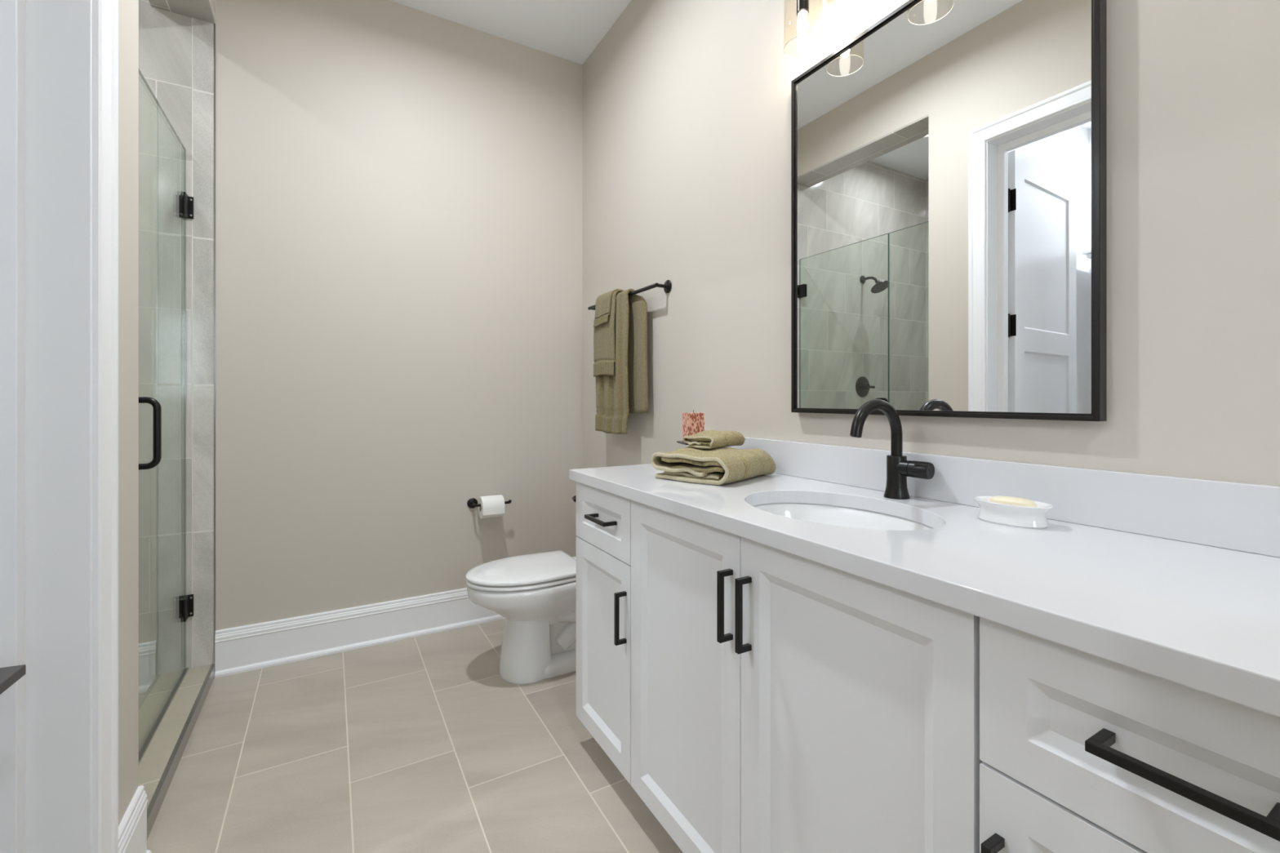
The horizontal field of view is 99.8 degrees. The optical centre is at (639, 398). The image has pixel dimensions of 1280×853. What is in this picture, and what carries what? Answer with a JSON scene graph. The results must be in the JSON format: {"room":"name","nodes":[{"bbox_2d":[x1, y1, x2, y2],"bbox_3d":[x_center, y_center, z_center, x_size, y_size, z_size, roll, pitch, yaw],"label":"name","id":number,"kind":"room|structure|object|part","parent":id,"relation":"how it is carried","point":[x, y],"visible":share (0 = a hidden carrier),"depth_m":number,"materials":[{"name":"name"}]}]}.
{"room":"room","nodes":[
{"label":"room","id":0,"kind":"room"},
{"bbox_2d":[118,0,215,826],"bbox_3d":[-0.760,-0.378,0.282,0.203,3.075,4.447,0,0,-30],"label":"wall","id":1,"kind":"structure","parent":0,"point":[128,10],"depth_m":1.29,"materials":[{"name":"beige paint"}]},
{"bbox_2d":[0,0,92,852],"bbox_3d":[-0.970,-0.080,0.694,0.156,2.480,0.850,0,0,-30],"label":"door","id":2,"kind":"structure","parent":1,"relation":"attached to","point":[46,46],"depth_m":1.05,"materials":[{"name":"white paint"}]},
{"bbox_2d":[92,0,118,852],"bbox_3d":[-0.893,-0.112,0.739,0.020,2.544,0.979,0,0,-30],"label":"trim","id":3,"kind":"structure","parent":1,"relation":"attached to","point":[104,12],"depth_m":1.12,"materials":[{"name":"white paint"}]},
{"bbox_2d":[118,785,151,852],"bbox_3d":[-1.191,1.066,1.263,0.026,0.188,0.221,0,0,-30],"label":"baseboard","id":4,"kind":"structure","parent":1,"relation":"attached to","point":[132,828],"depth_m":1.29,"materials":[{"name":"white wood"}]},
{"bbox_2d":[138,68,193,667],"bbox_3d":[-1.683,0.039,1.895,0.131,2.118,0.727,0,0,-30],"label":"shower door","id":5,"kind":"structure","parent":1,"relation":"attached to","point":[184,204],"depth_m":2.18,"materials":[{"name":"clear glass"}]},
{"bbox_3d":[-1.497,0.105,1.643,0.060,0.221,0.019,0,0,-30],"label":"handle","id":6,"kind":"part","parent":5,"relation":"part of","materials":[{"name":"black metal"}]},
{"bbox_2d":[138,663,214,839],"bbox_3d":[-1.612,1.135,1.753,0.191,0.050,1.047,0,0,-30],"label":"trim","id":7,"kind":"structure","parent":1,"relation":"attached to","point":[154,761],"depth_m":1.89,"materials":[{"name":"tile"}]},
{"bbox_2d":[148,0,215,23],"bbox_3d":[-1.607,-1.576,1.756,0.203,0.012,1.047,0,0,-30],"label":"ceiling","id":8,"kind":"structure","parent":1,"relation":"attached to","point":[201,10],"depth_m":2.17,"materials":[{"name":"paint"}]},
{"bbox_2d":[191,17,213,668],"bbox_3d":[-1.839,-0.211,2.283,0.073,2.742,0.102,0,0,-30],"label":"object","id":9,"kind":"structure","parent":1,"relation":"attached to","point":[202,32],"depth_m":2.24,"materials":[{"name":"tile"}]},
{"bbox_2d":[138,0,582,685],"bbox_3d":[-1.788,-0.378,2.314,3.306,3.075,0.100,0,0,-30],"label":"wall","id":10,"kind":"structure","parent":0,"point":[399,187],"depth_m":2.53,"materials":[{"name":"beige paint"}]},
{"bbox_2d":[213,23,215,663],"bbox_3d":[-1.780,-0.205,2.258,0.005,2.730,0.004,0,0,-30],"label":"trim","id":11,"kind":"structure","parent":10,"relation":"attached to","point":[214,24],"depth_m":2.26,"materials":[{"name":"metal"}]},
{"bbox_2d":[214,587,505,678],"bbox_3d":[-1.060,1.066,2.660,1.645,0.188,0.026,0,0,-30],"label":"baseboard","id":12,"kind":"structure","parent":10,"relation":"attached to","point":[241,649],"depth_m":2.47,"materials":[{"name":"white wood"}]},
{"bbox_2d":[466,497,511,508],"bbox_3d":[-0.777,0.539,2.788,0.209,0.052,0.083,0,0,-30],"label":"toilet paper holder","id":13,"kind":"object","parent":10,"relation":"attached to","point":[472,503],"visible":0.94,"depth_m":2.77,"materials":[{"name":"black metal"}]},
{"bbox_2d":[477,494,504,518],"bbox_3d":[-0.761,0.551,2.759,0.110,0.111,0.111,0,0,-30],"label":"toilet paper roll","id":14,"kind":"object","parent":13,"relation":"on","point":[491,506],"visible":1,"depth_m":2.72,"materials":[{"name":"paper"}]},
{"bbox_3d":[-0.764,0.536,2.785,0.190,0.019,0.064,0,0,-30],"label":"arm","id":15,"kind":"part","parent":13,"relation":"part of","materials":[{"name":"black metal"}]},
{"bbox_2d":[138,618,683,852],"bbox_3d":[-0.636,1.200,0.411,3.406,0.120,4.547,0,0,-30],"label":"floor","id":16,"kind":"structure","parent":0,"point":[420,744],"depth_m":1.70,"materials":[{"name":"tile"}]},
{"bbox_2d":[0,664,26,694],"bbox_3d":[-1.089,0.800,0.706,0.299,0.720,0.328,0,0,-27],"label":"door handle","id":17,"kind":"object","parent":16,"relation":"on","point":[11,675],"visible":1,"depth_m":0.86,"materials":[{"name":"black metal"}]},
{"bbox_2d":[465,495,576,684],"bbox_3d":[-0.381,0.775,2.376,0.747,0.770,0.422,0,0,-30],"label":"toilet","id":18,"kind":"object","parent":16,"relation":"on","point":[535,593],"visible":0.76,"depth_m":2.22,"materials":[{"name":"white ceramic"}]},
{"bbox_3d":[-0.497,0.727,2.309,0.480,0.023,0.372,0,0,-30],"label":"lid","id":19,"kind":"part","parent":18,"relation":"part of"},
{"bbox_3d":[-0.499,0.751,2.308,0.474,0.015,0.372,0,0,-30],"label":"seat","id":20,"kind":"part","parent":18,"relation":"part of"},
{"bbox_3d":[-0.302,0.473,2.569,0.040,0.020,0.103,0,0,16],"label":"flush lever","id":21,"kind":"part","parent":18,"relation":"part of","materials":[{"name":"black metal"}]},
{"bbox_2d":[576,481,631,784],"bbox_3d":[0.096,0.717,1.776,0.569,0.887,0.380,0,0,-30],"label":"vanity cabinet","id":22,"kind":"object","parent":16,"relation":"on","point":[603,518],"visible":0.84,"depth_m":1.64,"materials":[{"name":"white paint"}]},
{"bbox_3d":[-0.120,0.365,1.626,0.044,0.011,0.135,0,0,-30],"label":"handle","id":23,"kind":"part","parent":22,"relation":"part of","materials":[{"name":"black metal"}]},
{"bbox_3d":[-0.113,0.368,1.657,0.020,0.183,0.379,0,0,-30],"label":"drawer","id":24,"kind":"part","parent":22,"relation":"part of","materials":[{"name":"white paint"}]},
{"bbox_3d":[-0.054,0.611,1.502,0.034,0.143,0.011,0,0,-30],"label":"handle","id":25,"kind":"part","parent":22,"relation":"part of","materials":[{"name":"black metal"}]},
{"bbox_2d":[631,500,982,852],"bbox_3d":[0.420,0.717,1.213,0.569,0.887,0.916,0,0,-30],"label":"vanity cabinet","id":26,"kind":"object","parent":16,"relation":"on","point":[782,701],"visible":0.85,"depth_m":0.98,"materials":[{"name":"white paint"}]},
{"bbox_3d":[0.097,0.671,1.292,0.020,0.788,0.457,0,0,-30],"label":"door","id":27,"kind":"part","parent":26,"relation":"part of","materials":[{"name":"white paint"}]},
{"bbox_3d":[0.174,0.423,1.104,0.034,0.144,0.011,0,0,-30],"label":"handle","id":28,"kind":"part","parent":26,"relation":"part of","materials":[{"name":"black metal"}]},
{"bbox_3d":[0.202,0.422,1.055,0.034,0.144,0.011,0,0,-30],"label":"handle","id":29,"kind":"part","parent":26,"relation":"part of","materials":[{"name":"black metal"}]},
{"bbox_3d":[0.325,0.671,0.896,0.020,0.788,0.454,0,0,-30],"label":"door","id":30,"kind":"part","parent":26,"relation":"part of","materials":[{"name":"white paint"}]},
{"bbox_2d":[568,436,1279,718],"bbox_3d":[0.428,0.203,1.218,0.555,0.139,1.715,0,0,-30],"label":"countertop","id":31,"kind":"structure","parent":26,"relation":"on","point":[1176,580],"depth_m":0.85,"materials":[{"name":"white stone"}]},
{"bbox_2d":[676,440,688,444],"bbox_3d":[0.190,0.196,1.918,0.096,0.086,0.096,0,0,-14],"label":"candle holder","id":32,"kind":"object","parent":31,"relation":"on","point":[677,442],"visible":0.02,"depth_m":1.91,"materials":[{"name":"black metal"}]},
{"bbox_2d":[682,410,704,441],"bbox_3d":[0.190,0.097,1.918,0.061,0.112,0.061,0,0,-14],"label":"candle","id":33,"kind":"object","parent":32,"relation":"on","point":[693,423],"visible":0.72,"depth_m":1.89,"materials":[{"name":"red wax"}]},
{"bbox_2d":[650,446,776,484],"bbox_3d":[0.223,0.196,1.652,0.282,0.084,0.301,0,0,40],"label":"bath towel","id":34,"kind":"object","parent":31,"relation":"on","point":[722,465],"visible":0.99,"depth_m":1.56,"materials":[{"name":"fabric"}]},
{"bbox_2d":[682,430,745,448],"bbox_3d":[0.235,0.130,1.750,0.180,0.051,0.139,0,0,-44],"label":"washcloth","id":35,"kind":"object","parent":34,"relation":"on","point":[706,439],"visible":1,"depth_m":1.71,"materials":[{"name":"fabric"}]},
{"bbox_2d":[753,502,933,530],"bbox_3d":[0.431,0.360,1.193,0.377,0.174,0.513,0,0,-30],"label":"sink","id":36,"kind":"object","parent":31,"relation":"in","point":[840,516],"visible":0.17,"depth_m":1.36,"materials":[{"name":"white ceramic"}]},
{"bbox_2d":[849,399,934,499],"bbox_3d":[0.578,0.120,1.250,0.190,0.238,0.112,0,0,-30],"label":"faucet","id":37,"kind":"object","parent":31,"relation":"on","point":[898,468],"visible":1,"depth_m":1.28,"materials":[{"name":"black metal"}]},
{"bbox_3d":[0.557,0.071,1.270,0.174,0.140,0.026,0,0,-30],"label":"spout","id":38,"kind":"part","parent":37,"relation":"part of","materials":[{"name":"black metal"}]},
{"bbox_3d":[0.647,0.166,1.268,0.040,0.040,0.073,0,0,-33],"label":"handle","id":39,"kind":"part","parent":37,"relation":"part of","materials":[{"name":"black metal"}]},
{"bbox_2d":[973,496,1053,528],"bbox_3d":[0.719,0.219,1.042,0.087,0.040,0.128,0,0,-30],"label":"soap dish","id":40,"kind":"object","parent":31,"relation":"on","point":[1032,517],"visible":0.94,"depth_m":1.01,"materials":[{"name":"white ceramic"}]},
{"bbox_2d":[988,495,1037,507],"bbox_3d":[0.719,0.200,1.042,0.045,0.020,0.080,0,0,-30],"label":"soap bar","id":41,"kind":"object","parent":40,"relation":"in","point":[1010,500],"visible":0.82,"depth_m":1.03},
{"bbox_2d":[979,617,1279,852],"bbox_3d":[0.744,0.717,0.649,0.569,0.887,0.383,0,0,-30],"label":"vanity cabinet","id":42,"kind":"object","parent":16,"relation":"on","point":[1080,752],"visible":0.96,"depth_m":0.57,"materials":[{"name":"white paint"}]},
{"bbox_3d":[0.430,0.611,0.658,0.034,0.143,0.011,0,0,-30],"label":"handle","id":43,"kind":"part","parent":42,"relation":"part of","materials":[{"name":"black metal"}]},
{"bbox_3d":[0.536,0.765,0.528,0.020,0.600,0.380,0,0,-30],"label":"door","id":44,"kind":"part","parent":42,"relation":"part of","materials":[{"name":"white paint"}]},
{"bbox_3d":[0.518,0.363,0.517,0.045,0.011,0.135,0,0,-30],"label":"handle","id":45,"kind":"part","parent":42,"relation":"part of","materials":[{"name":"black metal"}]},
{"bbox_2d":[390,0,631,64],"bbox_3d":[0.007,-1.965,0.781,1.923,0.100,4.547,0,0,-30],"label":"ceiling","id":46,"kind":"structure","parent":0,"point":[571,30],"depth_m":2.72,"materials":[{"name":"white paint"}]},
{"bbox_2d":[582,0,1279,485],"bbox_3d":[0.797,-0.378,1.235,0.100,3.075,4.547,0,0,-30],"label":"wall","id":47,"kind":"structure","parent":0,"point":[686,104],"depth_m":1.48,"materials":[{"name":"beige paint"}]},
{"bbox_2d":[587,280,671,310],"bbox_3d":[-0.076,-0.480,2.583,0.069,0.056,0.725,0,0,-30],"label":"towel bar","id":48,"kind":"object","parent":47,"relation":"attached to","point":[667,286],"visible":0.59,"depth_m":2.31,"materials":[{"name":"black metal"}]},
{"bbox_2d":[593,288,621,326],"bbox_3d":[-0.150,-0.440,2.639,0.111,0.170,0.166,0,0,-30],"label":"washcloth","id":49,"kind":"object","parent":48,"relation":"hanging from","point":[603,302],"visible":0.63,"depth_m":2.61,"materials":[{"name":"fabric"}]},
{"bbox_2d":[593,289,623,377],"bbox_3d":[-0.146,-0.312,2.631,0.097,0.408,0.227,0,0,-30],"label":"hand towel","id":50,"kind":"object","parent":48,"relation":"hanging from","point":[604,349],"visible":0.62,"depth_m":2.58,"materials":[{"name":"fabric"}]},
{"bbox_2d":[595,288,648,434],"bbox_3d":[-0.097,-0.169,2.547,0.074,0.670,0.417,0,0,-30],"label":"bath towel","id":51,"kind":"object","parent":48,"relation":"hanging from","point":[624,393],"visible":0.74,"depth_m":2.49,"materials":[{"name":"fabric"}]},
{"bbox_3d":[0.095,-0.480,2.296,0.051,0.015,0.015,0,0,-30],"label":"post","id":52,"kind":"part","parent":48,"relation":"part of","materials":[{"name":"black metal"}]},
{"bbox_2d":[783,0,883,58],"bbox_3d":[0.610,-1.122,1.296,0.160,0.276,0.628,0,0,-30],"label":"vanity light","id":53,"kind":"object","parent":47,"relation":"attached to","point":[802,6],"visible":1,"depth_m":1.50,"materials":[{"name":"glass"}]},
{"bbox_2d":[796,0,808,16],"bbox_3d":[0.455,-1.119,1.510,0.068,0.082,0.068,0,0,-30],"label":"socket","id":54,"kind":"object","parent":53,"relation":"attached to","point":[802,6],"depth_m":1.50,"materials":[{"name":"black metal"}]},
{"bbox_3d":[0.455,-1.073,1.510,0.104,0.175,0.104,0,0,-30],"label":"lamp shade","id":55,"kind":"part","parent":53,"relation":"part of","materials":[{"name":"clear glass"}]},
{"bbox_3d":[0.455,-1.045,1.510,0.029,0.070,0.029,0,0,-30],"label":"bulb","id":56,"kind":"part","parent":53,"relation":"part of","materials":[{"name":"white glass"}]},
{"bbox_2d":[791,0,1106,421],"bbox_3d":[0.667,-0.466,1.329,0.029,1.016,0.765,0,0,-30],"label":"wall mirror","id":57,"kind":"object","parent":47,"relation":"attached to","point":[948,158],"visible":1,"depth_m":1.22,"materials":[{"name":"black mirror"}]},
{"bbox_2d":[726,436,1279,557],"bbox_3d":[0.660,0.186,1.351,0.020,0.106,1.715,0,0,-30],"label":"backsplash","id":58,"kind":"structure","parent":47,"relation":"attached to","point":[1242,517],"depth_m":1.01,"materials":[{"name":"white stone"}]}
]}

